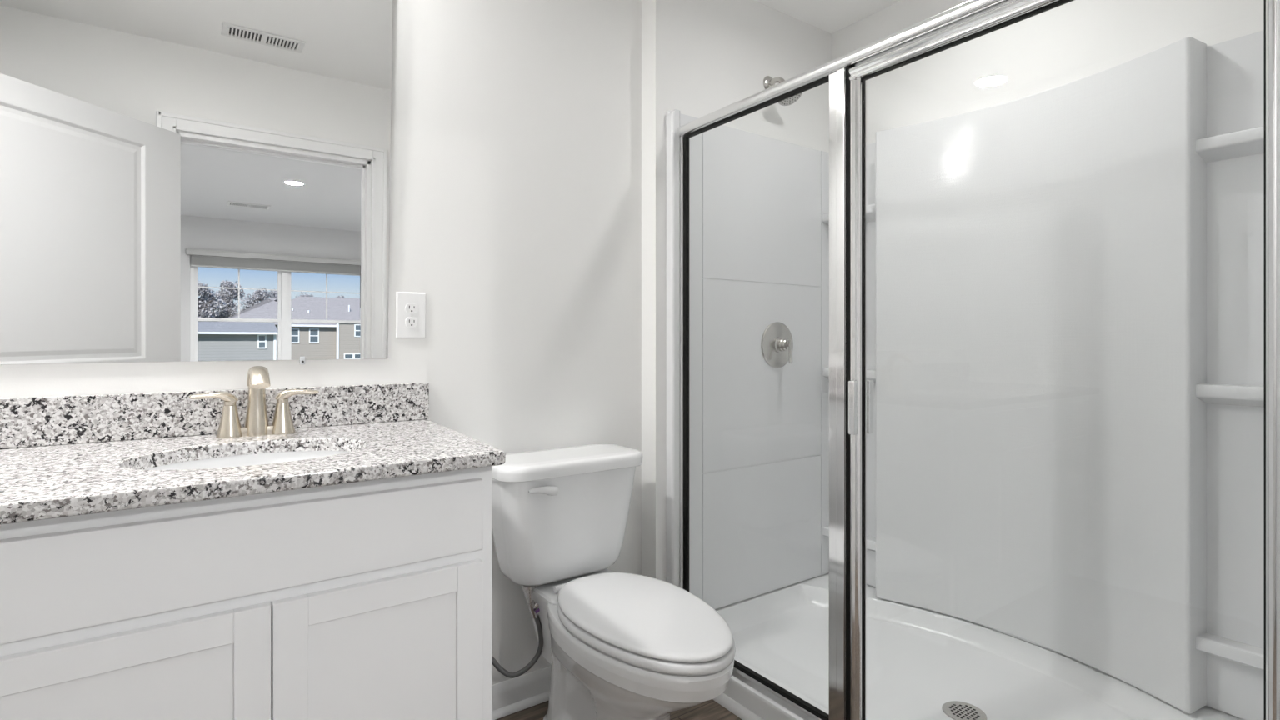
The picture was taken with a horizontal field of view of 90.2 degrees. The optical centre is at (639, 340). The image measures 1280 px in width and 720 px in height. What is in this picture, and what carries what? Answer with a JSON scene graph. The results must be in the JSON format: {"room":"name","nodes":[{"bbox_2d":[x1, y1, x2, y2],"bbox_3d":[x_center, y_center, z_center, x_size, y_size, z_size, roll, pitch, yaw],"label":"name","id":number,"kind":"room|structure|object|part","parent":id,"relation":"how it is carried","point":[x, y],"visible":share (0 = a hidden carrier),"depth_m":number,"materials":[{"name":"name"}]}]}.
{"room":"bathroom","nodes":[
{"label":"bathroom","id":0,"kind":"room"},
{"bbox_2d":[0,0,641,684],"bbox_3d":[-0.885,-0.090,1.683,2.111,2.440,0.100,0,0,-35],"label":"wall","id":1,"kind":"structure","parent":0,"point":[516,167],"depth_m":1.96,"materials":[{"name":"white paint"}]},
{"bbox_2d":[0,0,392,364],"bbox_3d":[-1.152,-0.485,1.422,1.154,1.090,0.016,0,0,-35],"label":"mirror","id":2,"kind":"object","parent":1,"relation":"attached to","point":[181,180],"visible":1,"depth_m":1.49,"materials":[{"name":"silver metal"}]},
{"bbox_2d":[0,382,429,449],"bbox_3d":[-1.115,0.169,1.446,1.260,0.103,0.019,0,0,-35],"label":"backsplash","id":3,"kind":"structure","parent":1,"relation":"attached to","point":[54,420],"depth_m":1.46,"materials":[{"name":"stone"}]},
{"bbox_2d":[395,291,425,338],"bbox_3d":[-0.641,-0.071,1.789,0.082,0.129,0.009,0,0,-35],"label":"power outlet","id":4,"kind":"object","parent":1,"relation":"attached to","point":[410,307],"visible":1,"depth_m":1.79,"materials":[{"name":"white plastic"}]},
{"bbox_2d":[405,317,418,327],"bbox_3d":[-0.639,-0.052,1.788,0.034,0.028,0.003,0,0,-35],"label":"receptacle","id":5,"kind":"object","parent":4,"relation":"attached to","point":[409,322],"depth_m":1.79,"materials":[{"name":"white plastic"}]},
{"bbox_2d":[405,303,418,313],"bbox_3d":[-0.639,-0.091,1.788,0.034,0.028,0.003,0,0,-35],"label":"receptacle","id":6,"kind":"object","parent":4,"relation":"attached to","point":[409,307],"depth_m":1.79,"materials":[{"name":"white plastic"}]},
{"bbox_2d":[491,665,551,719],"bbox_3d":[-0.293,1.086,1.990,0.790,0.088,0.084,0,0,-35],"label":"baseboard","id":7,"kind":"structure","parent":1,"relation":"attached to","point":[526,691],"depth_m":1.97,"materials":[{"name":"white wood"}]},
{"bbox_2d":[495,699,742,719],"bbox_3d":[1.633,1.180,-1.095,4.800,0.100,7.545,0,0,-35],"label":"floor","id":8,"kind":"structure","parent":0,"point":[711,709],"depth_m":1.93,"materials":[{"name":"brown wood"}]},
{"bbox_2d":[0,465,491,719],"bbox_3d":[-0.964,0.690,1.198,1.217,0.880,0.597,0,0,-35],"label":"vanity cabinet","id":9,"kind":"object","parent":8,"relation":"on","point":[367,600],"visible":0.85,"depth_m":1.07,"materials":[{"name":"white wood"}]},
{"bbox_3d":[-0.786,0.730,0.972,0.290,0.478,0.005,0,0,-35],"label":"door panel","id":10,"kind":"part","parent":9,"relation":"part of","materials":[{"name":"white wood"}]},
{"bbox_3d":[-0.785,0.730,0.970,0.388,0.570,0.018,0,0,-35],"label":"door","id":11,"kind":"part","parent":9,"relation":"part of","materials":[{"name":"white wood"}]},
{"bbox_3d":[-0.633,0.351,1.078,0.761,0.143,0.018,0,0,-35],"label":"false drawer","id":12,"kind":"part","parent":9,"relation":"part of","materials":[{"name":"white wood"}]},
{"bbox_2d":[0,382,505,524],"bbox_3d":[-0.937,0.183,1.196,1.260,0.131,0.633,0,0,-35],"label":"countertop","id":13,"kind":"structure","parent":9,"relation":"on","point":[61,456],"depth_m":1.32,"materials":[{"name":"stone"}]},
{"bbox_2d":[144,450,348,469],"bbox_3d":[-0.768,0.329,1.272,0.458,0.159,0.343,0,0,-35],"label":"sink","id":14,"kind":"object","parent":13,"relation":"in","point":[282,457],"visible":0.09,"depth_m":1.40,"materials":[{"name":"white ceramic"}]},
{"bbox_2d":[189,365,319,438],"bbox_3d":[-0.877,0.139,1.467,0.260,0.164,0.134,0,0,-35],"label":"faucet","id":15,"kind":"object","parent":13,"relation":"on","point":[257,378],"visible":1,"depth_m":1.48,"materials":[{"name":"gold metal"}]},
{"bbox_3d":[-0.966,0.132,1.448,0.095,0.031,0.025,0,0,-43],"label":"handle lever","id":16,"kind":"part","parent":15,"relation":"part of","materials":[{"name":"silver metal"}]},
{"bbox_3d":[-0.943,0.185,1.469,0.054,0.072,0.054,0,0,-35],"label":"handle post","id":17,"kind":"part","parent":15,"relation":"part of","materials":[{"name":"silver metal"}]},
{"bbox_3d":[-0.857,0.185,1.530,0.054,0.072,0.054,0,0,-35],"label":"handle post","id":18,"kind":"part","parent":15,"relation":"part of","materials":[{"name":"silver metal"}]},
{"bbox_3d":[-0.830,0.132,1.544,0.095,0.031,0.025,0,0,-28],"label":"handle lever","id":19,"kind":"part","parent":15,"relation":"part of","materials":[{"name":"silver metal"}]},
{"bbox_3d":[-0.473,0.730,1.191,0.370,0.570,0.018,0,0,-35],"label":"door","id":20,"kind":"part","parent":9,"relation":"part of","materials":[{"name":"white wood"}]},
{"bbox_3d":[-0.474,0.730,1.192,0.272,0.478,0.005,0,0,-35],"label":"door panel","id":21,"kind":"part","parent":9,"relation":"part of","materials":[{"name":"white wood"}]},
{"bbox_2d":[491,444,735,719],"bbox_3d":[-0.070,0.736,1.704,0.480,0.788,0.796,0,0,-35],"label":"toilet","id":22,"kind":"object","parent":8,"relation":"on","point":[617,646],"visible":0.99,"depth_m":1.74,"materials":[{"name":"white ceramic"}]},
{"bbox_2d":[491,585,543,678],"bbox_3d":[-0.437,0.835,1.831,0.335,0.258,0.057,0,0,-7],"label":"supply hose","id":23,"kind":"object","parent":22,"relation":"attached to","point":[532,606],"visible":0.66,"depth_m":1.84,"materials":[{"name":"grey metal"}]},
{"bbox_3d":[-0.270,0.419,1.769,0.086,0.031,0.026,0,0,-35],"label":"flush handle","id":24,"kind":"part","parent":22,"relation":"part of","materials":[{"name":"white plastic"}]},
{"bbox_3d":[-0.234,0.544,1.936,0.452,0.322,0.215,0,0,-35],"label":"tank","id":25,"kind":"part","parent":22,"relation":"part of","materials":[{"name":"white ceramic"}]},
{"bbox_3d":[-0.230,0.362,1.931,0.480,0.041,0.240,0,0,-35],"label":"tank lid","id":26,"kind":"part","parent":22,"relation":"part of","materials":[{"name":"white ceramic"}]},
{"bbox_3d":[0.007,0.688,1.629,0.348,0.020,0.572,0,0,-35],"label":"seat lid","id":27,"kind":"part","parent":22,"relation":"part of","materials":[{"name":"white plastic"}]},
{"bbox_3d":[0.011,0.712,1.624,0.357,0.023,0.571,0,0,-35],"label":"seat","id":28,"kind":"part","parent":22,"relation":"part of","materials":[{"name":"white plastic"}]},
{"bbox_2d":[715,573,1244,719],"bbox_3d":[0.903,1.056,1.844,0.872,0.146,1.535,0,0,-35],"label":"shower pan","id":29,"kind":"object","parent":8,"relation":"on","point":[922,664],"visible":0.8,"depth_m":2.04,"materials":[{"name":"white plastic"}]},
{"bbox_2d":[641,0,831,581],"bbox_3d":[0.423,-0.090,2.558,1.034,2.440,0.184,0,0,-35],"label":"wall","id":30,"kind":"structure","parent":0,"point":[700,58],"depth_m":2.25,"materials":[{"name":"white paint"}]},
{"bbox_2d":[712,692,763,719],"bbox_3d":[0.543,1.115,1.581,0.017,0.028,1.518,0,0,-35],"label":"trim","id":31,"kind":"structure","parent":30,"relation":"attached to","point":[725,701],"depth_m":1.93,"materials":[{"name":"white wood"}]},
{"bbox_2d":[763,75,802,105],"bbox_3d":[0.547,-0.969,2.438,0.107,0.136,0.154,0,0,-35],"label":"showerhead","id":32,"kind":"object","parent":30,"relation":"attached to","point":[768,82],"visible":0.43,"depth_m":2.45,"materials":[{"name":"silver metal"}]},
{"bbox_3d":[0.531,-0.995,2.467,0.022,0.050,0.088,0,0,-35],"label":"arm","id":33,"kind":"part","parent":32,"relation":"part of","materials":[{"name":"silver metal"}]},
{"bbox_2d":[754,0,901,34],"bbox_3d":[0.085,-1.370,1.209,3.145,0.120,1.995,0,0,-35],"label":"ceiling","id":34,"kind":"structure","parent":0,"point":[829,16],"depth_m":2.52,"materials":[{"name":"white paint"}]},
{"bbox_2d":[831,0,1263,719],"bbox_3d":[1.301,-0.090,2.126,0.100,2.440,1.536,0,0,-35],"label":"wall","id":35,"kind":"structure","parent":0,"point":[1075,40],"depth_m":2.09,"materials":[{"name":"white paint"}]},
{"bbox_2d":[666,0,1279,719],"bbox_3d":[0.897,0.117,1.840,0.888,1.823,1.535,0,0,-35],"label":"shower surround","id":36,"kind":"object","parent":35,"relation":"attached to","point":[1065,282],"visible":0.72,"depth_m":2.07,"materials":[{"name":"white plastic"}]},
{"bbox_3d":[0.457,0.092,2.460,0.883,1.772,0.015,0,0,-35],"label":"valve wall panel","id":37,"kind":"part","parent":36,"relation":"part of","materials":[{"name":"white plastic"}]},
{"bbox_2d":[760,321,793,367],"bbox_3d":[0.561,0.016,2.477,0.180,0.180,0.075,0,0,-35],"label":"shower valve","id":38,"kind":"object","parent":36,"relation":"attached to","point":[777,343],"visible":1,"depth_m":2.48,"materials":[{"name":"silver metal"}]},
{"bbox_3d":[0.579,0.041,2.452,0.014,0.090,0.014,0,0,-35],"label":"lever","id":39,"kind":"part","parent":38,"relation":"part of","materials":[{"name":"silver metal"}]},
{"bbox_2d":[676,0,1015,719],"bbox_3d":[0.575,0.150,1.607,0.055,1.779,1.510,0,0,-35],"label":"shower door frame","id":40,"kind":"structure","parent":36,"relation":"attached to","point":[836,72],"depth_m":1.67,"materials":[{"name":"silver metal"}]},
{"bbox_3d":[0.528,0.157,1.677,0.044,1.722,0.054,0,0,-35],"label":"post","id":41,"kind":"part","parent":40,"relation":"part of","materials":[{"name":"silver metal"}]},
{"bbox_3d":[0.573,-0.722,1.610,0.054,0.035,1.504,0,0,-35],"label":"header rail","id":42,"kind":"part","parent":40,"relation":"part of","materials":[{"name":"silver metal"}]},
{"bbox_2d":[848,0,1279,719],"bbox_3d":[0.780,0.157,1.319,0.070,1.711,0.798,0,0,-35],"label":"shower door","id":43,"kind":"structure","parent":40,"relation":"attached to","point":[860,389],"depth_m":1.37,"materials":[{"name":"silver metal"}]},
{"bbox_3d":[0.538,0.169,1.614,0.016,0.137,0.020,0,0,-35],"label":"handle","id":44,"kind":"part","parent":43,"relation":"part of","materials":[{"name":"silver metal"}]},
{"bbox_3d":[0.584,0.169,1.638,0.022,0.137,0.022,0,0,-35],"label":"handle","id":45,"kind":"part","parent":43,"relation":"part of","materials":[{"name":"silver metal"}]},
{"bbox_3d":[0.778,-0.682,1.317,0.032,0.034,0.798,0,0,-35],"label":"rail","id":46,"kind":"part","parent":43,"relation":"part of","materials":[{"name":"silver metal"}]},
{"bbox_3d":[1.200,0.090,2.070,0.098,1.768,0.956,0,0,-35],"label":"panel","id":47,"kind":"part","parent":36,"relation":"part of","materials":[{"name":"white plastic"}]},
{"bbox_3d":[1.336,0.092,1.219,0.883,1.772,0.015,0,0,-35],"label":"wall panel","id":48,"kind":"part","parent":36,"relation":"part of","materials":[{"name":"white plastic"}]}
]}

